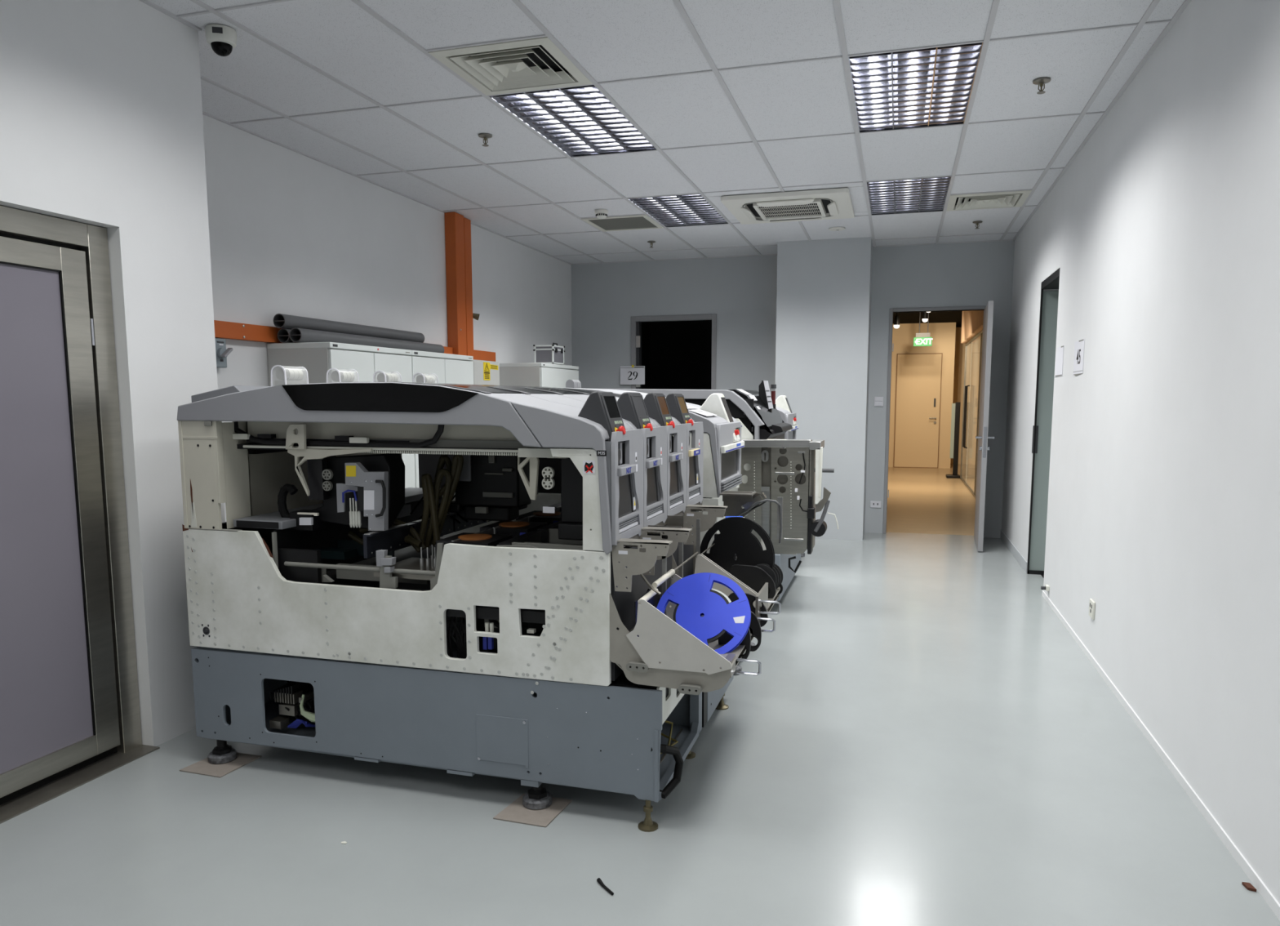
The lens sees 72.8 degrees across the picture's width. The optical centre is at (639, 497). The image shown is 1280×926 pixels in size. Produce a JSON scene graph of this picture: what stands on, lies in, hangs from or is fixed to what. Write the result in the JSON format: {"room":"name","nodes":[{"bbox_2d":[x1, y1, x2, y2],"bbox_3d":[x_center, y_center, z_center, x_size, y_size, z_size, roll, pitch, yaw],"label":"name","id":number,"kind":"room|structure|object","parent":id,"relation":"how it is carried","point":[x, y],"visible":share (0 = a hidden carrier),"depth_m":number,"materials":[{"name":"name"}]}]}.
{"room":"electronics manufacturing room","nodes":[
{"label":"electronics manufacturing room","id":0,"kind":"room"},
{"bbox_2d":[0,0,225,746],"bbox_3d":[-3.134,-0.339,1.114,0.900,3.261,5.930,2,7,16],"label":"wall","id":1,"kind":"structure","parent":0,"point":[101,121],"depth_m":3.44,"materials":[{"name":"white paint"}]},
{"bbox_2d":[0,205,159,823],"bbox_3d":[-2.206,0.061,2.872,0.145,2.069,1.220,2,7,16],"label":"sliding door","id":2,"kind":"structure","parent":1,"relation":"in","point":[70,713],"depth_m":3.19,"materials":[{"name":"silver metal"}]},
{"bbox_2d":[202,114,572,521],"bbox_3d":[-1.746,-1.028,7.182,0.100,3.261,6.570,2,7,16],"label":"wall","id":3,"kind":"structure","parent":0,"point":[291,233],"depth_m":5.93,"materials":[{"name":"white paint"}]},
{"bbox_2d":[214,337,232,368],"bbox_3d":[-2.336,-0.804,4.843,0.098,0.160,0.090,2,7,16],"label":"switch","id":4,"kind":"object","parent":3,"relation":"attached to","point":[221,353],"visible":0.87,"depth_m":4.83,"materials":[{"name":"grey metal"}]},
{"bbox_2d":[213,212,495,361],"bbox_3d":[-1.964,-1.627,6.008,0.108,1.202,4.340,2,7,16],"label":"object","id":5,"kind":"object","parent":3,"relation":"attached to","point":[460,315],"visible":0.49,"depth_m":7.32,"materials":[{"name":"orange paint"}]},
{"bbox_2d":[0,463,1279,925],"bbox_3d":[1.933,0.468,8.865,6.300,0.100,23.600,2,7,16],"label":"floor","id":6,"kind":"structure","parent":0,"point":[920,738],"depth_m":2.96,"materials":[{"name":"grey paint"}]},
{"bbox_2d":[179,751,261,777],"bbox_3d":[-1.638,1.039,3.394,0.210,0.004,0.205,2,7,16],"label":"pads","id":7,"kind":"object","parent":6,"relation":"on","point":[203,766],"visible":0.86,"depth_m":3.36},
{"bbox_2d":[266,342,415,488],"bbox_3d":[-1.911,-0.103,5.722,0.459,1.752,0.905,2,7,16],"label":"tall cabinet","id":8,"kind":"object","parent":6,"relation":"on","point":[317,357],"visible":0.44,"depth_m":5.27,"materials":[{"name":"grey"}]},
{"bbox_2d":[277,328,297,342],"bbox_3d":[-1.921,-1.062,6.007,0.086,0.086,1.620,2,7,16],"label":"pipe","id":9,"kind":"object","parent":8,"relation":"on","point":[283,336],"visible":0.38,"depth_m":5.26,"materials":[{"name":"grey plastic"}]},
{"bbox_2d":[273,313,424,342],"bbox_3d":[-1.928,-1.140,5.948,0.086,0.086,1.600,2,7,16],"label":"pipe","id":10,"kind":"object","parent":9,"relation":"on","point":[280,320],"visible":0.86,"depth_m":5.71,"materials":[{"name":"grey plastic"}]},
{"bbox_2d":[288,327,444,353],"bbox_3d":[-1.816,-1.062,6.002,0.086,0.086,1.710,2,7,16],"label":"pipe","id":11,"kind":"object","parent":8,"relation":"on","point":[296,335],"visible":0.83,"depth_m":5.72,"materials":[{"name":"grey plastic"}]},
{"bbox_2d":[408,350,473,487],"bbox_3d":[-1.653,-0.202,6.589,0.459,1.752,0.906,2,7,16],"label":"tall cabinet","id":12,"kind":"object","parent":6,"relation":"on","point":[449,368],"visible":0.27,"depth_m":6.40,"materials":[{"name":"grey"}]},
{"bbox_2d":[191,621,702,831],"bbox_3d":[-0.722,0.798,3.401,1.931,0.482,0.679,2,7,16],"label":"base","id":13,"kind":"object","parent":6,"relation":"on","point":[623,735],"visible":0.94,"depth_m":3.08,"materials":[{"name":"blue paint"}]},
{"bbox_2d":[177,364,727,693],"bbox_3d":[-0.639,0.024,3.659,1.902,1.125,1.348,2,7,16],"label":"module","id":14,"kind":"object","parent":13,"relation":"on","point":[322,549],"visible":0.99,"depth_m":3.13,"materials":[{"name":"silver metal"}]},
{"bbox_2d":[326,368,666,527],"bbox_3d":[-0.757,-0.215,3.498,1.734,0.613,0.330,2,7,16],"label":"module","id":15,"kind":"object","parent":14,"relation":"on","point":[631,405],"visible":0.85,"depth_m":3.26,"materials":[{"name":"silver metal"}]},
{"bbox_2d":[523,393,656,429],"bbox_3d":[-0.182,-0.318,3.314,0.435,0.153,0.327,2,7,16],"label":"hood","id":16,"kind":"object","parent":15,"relation":"attached to","point":[632,406],"depth_m":3.19,"materials":[{"name":"silver metal"}]},
{"bbox_2d":[373,370,686,517],"bbox_3d":[-0.662,-0.251,3.816,1.734,0.613,0.330,2,7,16],"label":"module","id":17,"kind":"object","parent":14,"relation":"on","point":[655,403],"visible":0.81,"depth_m":3.57,"materials":[{"name":"silver metal"}]},
{"bbox_2d":[558,394,677,426],"bbox_3d":[-0.088,-0.354,3.632,0.435,0.153,0.327,2,7,16],"label":"hood","id":18,"kind":"object","parent":17,"relation":"attached to","point":[656,406],"depth_m":3.48,"materials":[{"name":"silver metal"}]},
{"bbox_2d":[412,372,703,507],"bbox_3d":[-0.567,-0.287,4.133,1.736,0.613,0.330,2,7,16],"label":"module","id":19,"kind":"object","parent":14,"relation":"on","point":[676,402],"visible":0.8,"depth_m":3.90,"materials":[{"name":"silver metal"}]},
{"bbox_2d":[585,394,694,424],"bbox_3d":[0.006,-0.390,3.949,0.435,0.153,0.327,2,7,16],"label":"hood","id":20,"kind":"object","parent":19,"relation":"attached to","point":[677,405],"depth_m":3.79,"materials":[{"name":"silver metal"}]},
{"bbox_2d":[485,393,631,439],"bbox_3d":[-0.277,-0.282,2.997,0.435,0.153,0.327,2,7,16],"label":"hood","id":21,"kind":"object","parent":14,"relation":"attached to","point":[512,416],"depth_m":2.85,"materials":[{"name":"silver metal"}]},
{"bbox_2d":[584,462,593,471],"bbox_3d":[-0.165,-0.099,2.807,0.032,0.032,0.001,2,7,16],"label":"print","id":22,"kind":"object","parent":14,"relation":"attached to","point":[588,466],"depth_m":2.81,"materials":[{"name":"black plastic"}]},
{"bbox_2d":[609,551,781,694],"bbox_3d":[0.246,0.424,3.166,0.486,0.316,0.848,2,7,16],"label":"holder","id":23,"kind":"object","parent":14,"relation":"attached to","point":[657,651],"visible":0.73,"depth_m":2.80,"materials":[{"name":"grey metal"}]},
{"bbox_2d":[615,636,754,670],"bbox_3d":[0.207,0.534,3.196,0.390,0.082,0.796,2,7,16],"label":"tray","id":24,"kind":"object","parent":23,"relation":"on","point":[621,660],"depth_m":2.85,"materials":[{"name":"metal"}]},
{"bbox_2d":[640,572,751,653],"bbox_3d":[0.195,0.379,2.990,0.369,0.328,0.247,2,7,16],"label":"reel","id":25,"kind":"object","parent":23,"relation":"in","point":[694,596],"visible":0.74,"depth_m":3.00,"materials":[{"name":"blue plastic"}]},
{"bbox_2d":[718,627,751,662],"bbox_3d":[0.326,0.482,2.999,0.113,0.174,0.017,2,7,16],"label":"reel","id":26,"kind":"object","parent":23,"relation":"in","point":[724,639],"visible":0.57,"depth_m":2.99,"materials":[{"name":"black plastic"}]},
{"bbox_2d":[728,591,768,626],"bbox_3d":[0.409,0.431,3.336,0.164,0.129,0.017,2,7,16],"label":"carrier","id":27,"kind":"object","parent":23,"relation":"in","point":[751,597],"visible":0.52,"depth_m":3.32,"materials":[{"name":"black plastic"}]},
{"bbox_2d":[749,611,761,651],"bbox_3d":[0.378,0.478,3.141,0.122,0.156,0.017,2,7,16],"label":"reel","id":28,"kind":"object","parent":23,"relation":"in","point":[754,625],"visible":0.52,"depth_m":3.13,"materials":[{"name":"black plastic"}]},
{"bbox_2d":[693,542,780,614],"bbox_3d":[0.388,0.360,3.776,0.410,0.304,0.381,2,7,16],"label":"bucket","id":29,"kind":"object","parent":14,"relation":"attached to","point":[776,596],"visible":0.12,"depth_m":3.71,"materials":[{"name":"grey metal"}]},
{"bbox_2d":[700,516,774,572],"bbox_3d":[0.429,0.267,3.870,0.360,0.360,0.054,4,7,30],"label":"reel","id":30,"kind":"object","parent":29,"relation":"in","point":[735,538],"visible":0.57,"depth_m":3.86,"materials":[{"name":"black plastic"}]},
{"bbox_2d":[728,564,776,598],"bbox_3d":[0.474,0.364,3.708,0.212,0.149,0.017,2,7,16],"label":"reel","id":31,"kind":"object","parent":29,"relation":"in","point":[755,577],"visible":0.59,"depth_m":3.70,"materials":[{"name":"black plastic"}]},
{"bbox_2d":[755,563,782,594],"bbox_3d":[0.549,0.362,3.821,0.144,0.160,0.146,2,7,16],"label":"stack","id":32,"kind":"object","parent":29,"relation":"in","point":[775,573],"visible":0.41,"depth_m":3.78,"materials":[{"name":"black plastic"}]},
{"bbox_2d":[767,596,777,614],"bbox_3d":[0.386,0.466,3.795,0.390,0.082,0.329,2,7,16],"label":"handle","id":33,"kind":"object","parent":29,"relation":"on","point":[775,598],"depth_m":3.71,"materials":[{"name":"metal"}]},
{"bbox_2d":[657,686,684,724],"bbox_3d":[0.120,0.671,3.058,0.008,0.140,0.429,2,7,16],"label":"bracket","id":34,"kind":"object","parent":13,"relation":"attached to","point":[668,698],"depth_m":2.95,"materials":[{"name":"white metal"}]},
{"bbox_2d":[471,359,499,385],"bbox_3d":[-1.493,-0.310,7.550,0.218,1.750,0.920,2,7,16],"label":"board","id":35,"kind":"object","parent":6,"relation":"on","point":[485,372],"visible":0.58,"depth_m":7.60,"materials":[{"name":"grey"}]},
{"bbox_2d":[493,792,572,826],"bbox_3d":[-0.370,1.081,3.011,0.210,0.004,0.205,2,7,16],"label":"pads","id":36,"kind":"object","parent":6,"relation":"on","point":[515,811],"visible":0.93,"depth_m":2.98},
{"bbox_2d":[499,362,578,387],"bbox_3d":[-0.991,-0.456,8.812,0.459,1.755,1.000,2,7,16],"label":"tall cabinet","id":37,"kind":"object","parent":6,"relation":"on","point":[526,374],"visible":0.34,"depth_m":8.28,"materials":[{"name":"grey"}]},
{"bbox_2d":[533,342,564,364],"bbox_3d":[-0.896,-1.421,8.595,0.221,0.207,0.310,2,7,16],"label":"flight case","id":38,"kind":"object","parent":37,"relation":"on","point":[553,354],"visible":0.91,"depth_m":8.47,"materials":[{"name":"grey metal"}]},
{"bbox_2d":[417,387,755,675],"bbox_3d":[-0.298,0.129,4.890,1.850,1.474,0.657,2,7,16],"label":"module","id":39,"kind":"object","parent":6,"relation":"on","point":[722,442],"visible":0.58,"depth_m":4.60,"materials":[{"name":"silver metal"}]},
{"bbox_2d":[564,387,737,427],"bbox_3d":[-0.360,-0.504,4.843,1.718,0.205,0.645,2,7,16],"label":"hood","id":40,"kind":"object","parent":39,"relation":"attached to","point":[716,403],"depth_m":4.66,"materials":[{"name":"silver metal"}]},
{"bbox_2d":[686,404,698,408],"bbox_3d":[0.218,-0.478,4.524,0.120,0.032,0.300,2,7,16],"label":"paper sheet","id":41,"kind":"object","parent":39,"relation":"on","point":[687,406],"visible":0.29,"depth_m":4.57,"materials":[{"name":"white paper"}]},
{"bbox_2d":[688,408,717,416],"bbox_3d":[0.326,-0.437,4.486,0.100,0.032,0.260,2,7,16],"label":"paper sheet","id":42,"kind":"object","parent":39,"relation":"on","point":[697,411],"visible":0.96,"depth_m":4.48,"materials":[{"name":"white paper"}]},
{"bbox_2d":[714,490,782,542],"bbox_3d":[0.543,0.239,4.314,0.306,0.525,0.251,2,7,16],"label":"mechanism","id":43,"kind":"object","parent":39,"relation":"attached to","point":[734,500],"visible":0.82,"depth_m":4.34,"materials":[{"name":"metal"}]},
{"bbox_2d":[445,616,733,727],"bbox_3d":[-0.549,0.734,4.062,1.884,0.460,0.668,2,7,16],"label":"base cabinet","id":44,"kind":"object","parent":6,"relation":"on","point":[711,700],"visible":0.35,"depth_m":3.68,"materials":[{"name":"grey metal"}]},
{"bbox_2d":[596,877,613,894],"bbox_3d":[-0.101,1.133,2.528,0.012,0.012,0.086,-4,7,-30],"label":"scrap","id":45,"kind":"object","parent":6,"relation":"on","point":[598,879],"visible":1,"depth_m":2.52,"materials":[{"name":"black plastic"}]},
{"bbox_2d":[565,379,800,600],"bbox_3d":[0.289,-0.099,6.519,1.705,1.560,1.320,2,7,16],"label":"machine","id":46,"kind":"object","parent":6,"relation":"on","point":[746,406],"visible":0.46,"depth_m":5.83,"materials":[{"name":"silver metal"}]},
{"bbox_2d":[728,389,784,433],"bbox_3d":[0.871,-0.621,6.250,0.308,0.299,0.950,2,7,16],"label":"hood","id":47,"kind":"object","parent":46,"relation":"attached to","point":[773,422],"depth_m":5.96,"materials":[{"name":"black plastic"}]},
{"bbox_2d":[759,380,773,412],"bbox_3d":[0.911,-0.674,6.324,0.125,0.349,0.055,2,7,16],"label":"monitor","id":48,"kind":"object","parent":46,"relation":"on","point":[764,389],"visible":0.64,"depth_m":6.29,"materials":[{"name":"plastic"}]},
{"bbox_2d":[770,384,776,408],"bbox_3d":[1.018,-0.726,6.640,0.042,0.270,0.042,2,7,16],"label":"signal light","id":49,"kind":"object","parent":46,"relation":"attached to","point":[772,386],"visible":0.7,"depth_m":6.62,"materials":[{"name":"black plastic"}]},
{"bbox_2d":[771,422,792,433],"bbox_3d":[1.026,-0.499,6.244,0.076,0.061,0.600,2,7,16],"label":"shelf","id":50,"kind":"object","parent":46,"relation":"attached to","point":[778,427],"depth_m":6.09,"materials":[{"name":"black plastic"}]},
{"bbox_2d":[736,439,838,573],"bbox_3d":[0.987,0.052,5.755,0.665,0.879,0.293,2,7,16],"label":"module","id":51,"kind":"object","parent":46,"relation":"attached to","point":[793,473],"visible":0.91,"depth_m":5.66,"materials":[{"name":"metal"}]},
{"bbox_2d":[775,395,804,556],"bbox_3d":[0.537,-0.202,7.805,1.850,1.474,0.657,2,7,16],"label":"module","id":52,"kind":"object","parent":6,"relation":"on","point":[782,405],"visible":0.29,"depth_m":7.58,"materials":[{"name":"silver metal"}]},
{"bbox_2d":[775,406,793,413],"bbox_3d":[0.475,-0.836,7.757,1.718,0.205,0.645,2,7,16],"label":"hood","id":53,"kind":"object","parent":52,"relation":"attached to","point":[782,410],"depth_m":7.52,"materials":[{"name":"silver metal"}]},
{"bbox_2d":[946,402,960,478],"bbox_3d":[5.635,-1.026,15.570,0.230,1.350,0.300,2,7,16],"label":"display stand","id":54,"kind":"object","parent":6,"relation":"on","point":[955,417],"visible":1,"depth_m":15.52,"materials":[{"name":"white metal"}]},
{"bbox_2d":[960,329,982,497],"bbox_3d":[4.720,-1.143,12.088,0.084,2.370,6.790,2,7,16],"label":"glass wall","id":55,"kind":"structure","parent":6,"relation":"on","point":[980,333],"depth_m":14.02,"materials":[{"name":"white"}]},
{"bbox_2d":[1241,881,1256,891],"bbox_3d":[1.772,1.132,2.526,0.020,0.007,0.038,1,7,8],"label":"chip","id":56,"kind":"object","parent":6,"relation":"on","point":[1248,886],"visible":1,"depth_m":2.52,"materials":[{"name":"brown"}]},
{"bbox_2d":[148,0,1184,327],"bbox_3d":[1.997,-2.532,8.560,6.189,0.070,23.496,2,7,16],"label":"ceiling","id":57,"kind":"structure","parent":0,"point":[612,40],"depth_m":4.58,"materials":[{"name":"tile"}]},
{"bbox_2d":[204,24,236,56],"bbox_3d":[-1.766,-1.916,3.664,0.120,0.104,0.123,2,7,16],"label":"security camera","id":58,"kind":"object","parent":57,"relation":"attached to","point":[222,39],"visible":1,"depth_m":3.63,"materials":[{"name":"white paint"}]},
{"bbox_2d":[478,133,492,146],"bbox_3d":[-0.913,-2.107,5.132,0.082,0.058,0.082,2,7,16],"label":"sprinkler head","id":59,"kind":"object","parent":57,"relation":"attached to","point":[485,136],"visible":1,"depth_m":5.12},
{"bbox_2d":[428,36,592,95],"bbox_3d":[-0.591,-2.046,4.083,0.580,0.083,0.580,2,7,16],"label":"ceiling vent","id":60,"kind":"object","parent":57,"relation":"in","point":[532,64],"visible":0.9,"depth_m":4.09,"materials":[{"name":"white metal"}]},
{"bbox_2d":[488,72,657,156],"bbox_3d":[-0.336,-2.172,4.937,0.576,0.114,1.184,2,7,16],"label":"ceiling light","id":61,"kind":"object","parent":57,"relation":"attached to","point":[580,121],"visible":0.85,"depth_m":4.89,"materials":[{"name":"silver metal"}]},
{"bbox_2d":[595,208,608,218],"bbox_3d":[-0.318,-2.338,7.180,0.110,0.062,0.110,2,7,16],"label":"smoke detector","id":62,"kind":"object","parent":57,"relation":"attached to","point":[600,213],"visible":1,"depth_m":7.14,"materials":[{"name":"white plastic"}]},
{"bbox_2d":[581,214,663,231],"bbox_3d":[-0.146,-2.430,7.685,0.580,0.024,0.580,2,7,16],"label":"ceiling vent","id":63,"kind":"object","parent":57,"relation":"in","point":[638,221],"visible":0.99,"depth_m":7.68,"materials":[{"name":"white metal"}]},
{"bbox_2d":[588,216,656,230],"bbox_3d":[-0.146,-2.432,7.684,0.520,0.020,0.520,2,7,16],"label":"grille","id":64,"kind":"object","parent":63,"relation":"attached to","point":[612,223],"depth_m":7.68,"materials":[{"name":"grey metal"}]},
{"bbox_2d":[647,240,655,248],"bbox_3d":[0.114,-2.501,8.602,0.082,0.058,0.082,2,7,16],"label":"sprinkler head","id":65,"kind":"object","parent":57,"relation":"attached to","point":[651,242],"visible":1,"depth_m":8.59},
{"bbox_2d":[138,0,1191,264],"bbox_3d":[-0.285,-1.951,3.488,4.728,0.010,12.420,2,7,16],"label":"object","id":66,"kind":"structure","parent":57,"relation":"attached to","point":[1142,22],"depth_m":4.72,"materials":[{"name":"silver metal"}]},
{"bbox_2d":[627,193,728,226],"bbox_3d":[0.345,-2.432,7.224,0.576,0.114,1.184,2,7,16],"label":"ceiling light","id":67,"kind":"object","parent":57,"relation":"attached to","point":[687,210],"visible":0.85,"depth_m":7.22,"materials":[{"name":"silver metal"}]},
{"bbox_2d":[720,187,854,224],"bbox_3d":[1.211,-2.314,6.990,0.960,0.065,0.960,2,7,16],"label":"air conditioner","id":68,"kind":"object","parent":57,"relation":"attached to","point":[829,203],"visible":1,"depth_m":6.85,"materials":[{"name":"white plastic"}]},
{"bbox_2d":[758,203,820,217],"bbox_3d":[1.211,-2.310,6.992,0.460,0.004,0.502,2,7,16],"label":"grille","id":69,"kind":"object","parent":68,"relation":"attached to","point":[811,210],"depth_m":7.04,"materials":[{"name":"white"}]},
{"bbox_2d":[893,312,899,328],"bbox_3d":[3.922,-2.804,13.254,0.089,0.450,0.089,2,7,16],"label":"spotlight","id":70,"kind":"object","parent":57,"relation":"hanging from","point":[896,320],"visible":0.87,"depth_m":13.24,"materials":[{"name":"black metal"}]},
{"bbox_2d":[866,176,951,215],"bbox_3d":[2.071,-2.376,6.717,0.576,0.114,1.184,2,7,16],"label":"ceiling light","id":71,"kind":"object","parent":57,"relation":"attached to","point":[924,194],"visible":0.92,"depth_m":6.70,"materials":[{"name":"silver metal"}]},
{"bbox_2d":[848,42,982,133],"bbox_3d":[1.391,-2.116,4.430,0.576,0.114,1.184,2,7,16],"label":"ceiling light","id":72,"kind":"object","parent":57,"relation":"attached to","point":[928,86],"visible":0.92,"depth_m":4.37,"materials":[{"name":"silver metal"}]},
{"bbox_2d":[913,311,933,346],"bbox_3d":[4.976,-2.956,15.246,0.320,0.600,0.034,2,7,16],"label":"exit sign","id":73,"kind":"object","parent":57,"relation":"hanging from","point":[921,339],"visible":0.92,"depth_m":15.25,"materials":[{"name":"green plastic"}]},
{"bbox_2d":[922,311,928,321],"bbox_3d":[4.561,-2.952,13.887,0.089,0.300,0.089,2,7,16],"label":"spotlight","id":74,"kind":"object","parent":57,"relation":"hanging from","point":[925,315],"visible":0.69,"depth_m":13.86,"materials":[{"name":"black metal"}]},
{"bbox_2d":[972,221,982,229],"bbox_3d":[2.975,-2.397,7.658,0.082,0.058,0.082,2,7,16],"label":"sprinkler head","id":75,"kind":"object","parent":57,"relation":"attached to","point":[976,223],"visible":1,"depth_m":7.65},
{"bbox_2d":[946,190,1031,211],"bbox_3d":[2.731,-2.362,6.837,0.580,0.083,0.580,2,7,16],"label":"ceiling vent","id":76,"kind":"object","parent":57,"relation":"in","point":[1012,198],"visible":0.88,"depth_m":6.84,"materials":[{"name":"white metal"}]},
{"bbox_2d":[1032,77,1050,94],"bbox_3d":[1.966,-2.010,4.255,0.082,0.058,0.082,2,7,16],"label":"sprinkler head","id":77,"kind":"object","parent":57,"relation":"attached to","point":[1042,81],"visible":1,"depth_m":4.25},
{"bbox_2d":[571,254,777,395],"bbox_3d":[0.417,-1.339,9.898,2.500,3.261,0.100,2,7,16],"label":"wall","id":78,"kind":"structure","parent":0,"point":[741,291],"depth_m":9.72,"materials":[{"name":"grey paint"}]},
{"bbox_2d":[631,313,716,389],"bbox_3d":[0.389,-0.886,9.950,0.995,2.350,0.115,2,7,16],"label":"door frame","id":79,"kind":"structure","parent":78,"relation":"in","point":[636,326],"depth_m":9.82,"materials":[{"name":"grey paint"}]},
{"bbox_2d":[620,364,644,384],"bbox_3d":[-0.086,-1.404,9.945,0.294,0.221,0.005,2,7,16],"label":"number sign","id":80,"kind":"object","parent":79,"relation":"attached to","point":[629,375],"visible":1,"depth_m":9.95,"materials":[{"name":"white paper"}]},
{"bbox_2d":[640,320,711,389],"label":"window","id":81,"kind":"structure","parent":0,"point":[676,354],"depth_m":12.44,"materials":[{"name":"black glass"}]},
{"bbox_2d":[774,236,872,540],"bbox_3d":[1.921,-1.246,9.065,0.900,3.261,0.855,2,7,16],"label":"wall pillar","id":82,"kind":"structure","parent":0,"point":[824,291],"depth_m":8.63,"materials":[{"name":"grey paint"}]},
{"bbox_2d":[725,186,963,204],"bbox_3d":[-0.288,-2.223,3.448,4.928,0.050,12.600,2,7,16],"label":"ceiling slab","id":83,"kind":"structure","parent":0,"point":[846,187],"depth_m":7.61,"materials":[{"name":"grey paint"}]},
{"bbox_2d":[888,322,955,468],"bbox_3d":[5.468,-2.163,18.587,2.240,2.930,1.500,2,7,16],"label":"wall","id":84,"kind":"structure","parent":0,"point":[943,335],"depth_m":17.64,"materials":[{"name":"beige paint"}]},
{"bbox_2d":[893,352,942,467],"bbox_3d":[5.668,-1.762,17.732,0.880,2.325,0.102,2,7,16],"label":"door","id":85,"kind":"structure","parent":84,"relation":"in","point":[918,375],"depth_m":17.75,"materials":[{"name":"beige paint"}]},
{"bbox_2d":[887,326,980,484],"bbox_3d":[4.802,-1.638,13.964,3.800,2.930,10.600,2,7,16],"label":"wall","id":86,"kind":"structure","parent":0,"point":[973,348],"depth_m":18.68,"materials":[{"name":"beige paint"}]},
{"bbox_2d":[864,240,1014,537],"bbox_3d":[3.088,-1.229,8.906,1.468,3.261,0.100,2,7,16],"label":"wall","id":87,"kind":"structure","parent":0,"point":[965,273],"depth_m":8.80,"materials":[{"name":"grey paint"}]},
{"bbox_2d":[870,501,880,507],"bbox_3d":[2.489,0.075,9.174,0.110,0.070,0.012,2,7,16],"label":"wall socket","id":88,"kind":"object","parent":87,"relation":"attached to","point":[873,504],"visible":1,"depth_m":9.17,"materials":[{"name":"white plastic"}]},
{"bbox_2d":[874,396,883,406],"bbox_3d":[2.488,-0.998,9.050,0.090,0.100,0.015,2,7,16],"label":"light switch","id":89,"kind":"object","parent":87,"relation":"attached to","point":[878,401],"visible":1,"depth_m":9.04,"materials":[{"name":"white plastic"}]},
{"bbox_2d":[882,300,994,551],"bbox_3d":[2.918,-0.718,8.514,0.985,2.335,1.053,2,7,16],"label":"door","id":90,"kind":"structure","parent":87,"relation":"in","point":[983,437],"depth_m":8.23,"materials":[{"name":"grey paint"}]},
{"bbox_2d":[1001,0,1279,903],"bbox_3d":[2.365,-0.492,2.856,0.800,3.361,12.400,2,7,16],"label":"wall","id":91,"kind":"structure","parent":0,"point":[1162,233],"depth_m":3.38,"materials":[{"name":"white paint"}]},
{"bbox_2d":[960,310,983,343],"bbox_3d":[4.742,-2.594,11.880,0.212,0.560,6.812,2,7,16],"label":"panelling","id":92,"kind":"object","parent":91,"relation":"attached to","point":[972,320],"visible":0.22,"depth_m":13.30,"materials":[{"name":"beige wood"}]},
{"bbox_2d":[1000,528,1026,573],"bbox_3d":[3.416,0.473,7.968,0.006,0.090,1.870,2,7,16],"label":"baseboard","id":93,"kind":"structure","parent":91,"relation":"attached to","point":[1020,558],"depth_m":7.80,"materials":[{"name":"grey paint"}]},
{"bbox_2d":[1026,267,1059,574],"bbox_3d":[3.325,-0.481,6.486,0.604,2.320,0.860,2,7,16],"label":"door","id":94,"kind":"structure","parent":91,"relation":"in","point":[1042,428],"depth_m":6.92,"materials":[{"name":"grey metal"}]},
{"bbox_2d":[1040,584,1049,591],"bbox_3d":[2.829,0.631,6.067,0.050,0.035,0.060,2,7,16],"label":"stopper","id":95,"kind":"object","parent":91,"relation":"attached to","point":[1046,587],"visible":1,"depth_m":6.05,"materials":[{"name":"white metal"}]},
{"bbox_2d":[1054,345,1063,377],"bbox_3d":[2.863,-0.926,5.932,0.003,0.200,0.280,2,7,16],"label":"paper notice","id":96,"kind":"object","parent":91,"relation":"attached to","point":[1060,350],"visible":1,"depth_m":5.92,"materials":[{"name":"white paper"}]},
{"bbox_2d":[1073,338,1084,375],"bbox_3d":[2.672,-0.847,5.290,0.003,0.212,0.290,2,7,16],"label":"number sign","id":97,"kind":"object","parent":91,"relation":"attached to","point":[1079,345],"visible":1,"depth_m":5.28,"materials":[{"name":"white paper"}]},
{"bbox_2d":[1088,598,1095,619],"bbox_3d":[2.449,0.604,4.708,0.014,0.095,0.100,2,7,16],"label":"wall socket","id":98,"kind":"object","parent":91,"relation":"attached to","point":[1091,602],"visible":1,"depth_m":4.68,"materials":[{"name":"white plastic"}]},
{"bbox_2d":[1041,590,1279,919],"bbox_3d":[1.569,1.206,1.764,0.006,0.035,9.500,2,7,16],"label":"baseboard","id":99,"kind":"structure","parent":91,"relation":"attached to","point":[1271,900],"depth_m":3.15,"materials":[{"name":"white paint"}]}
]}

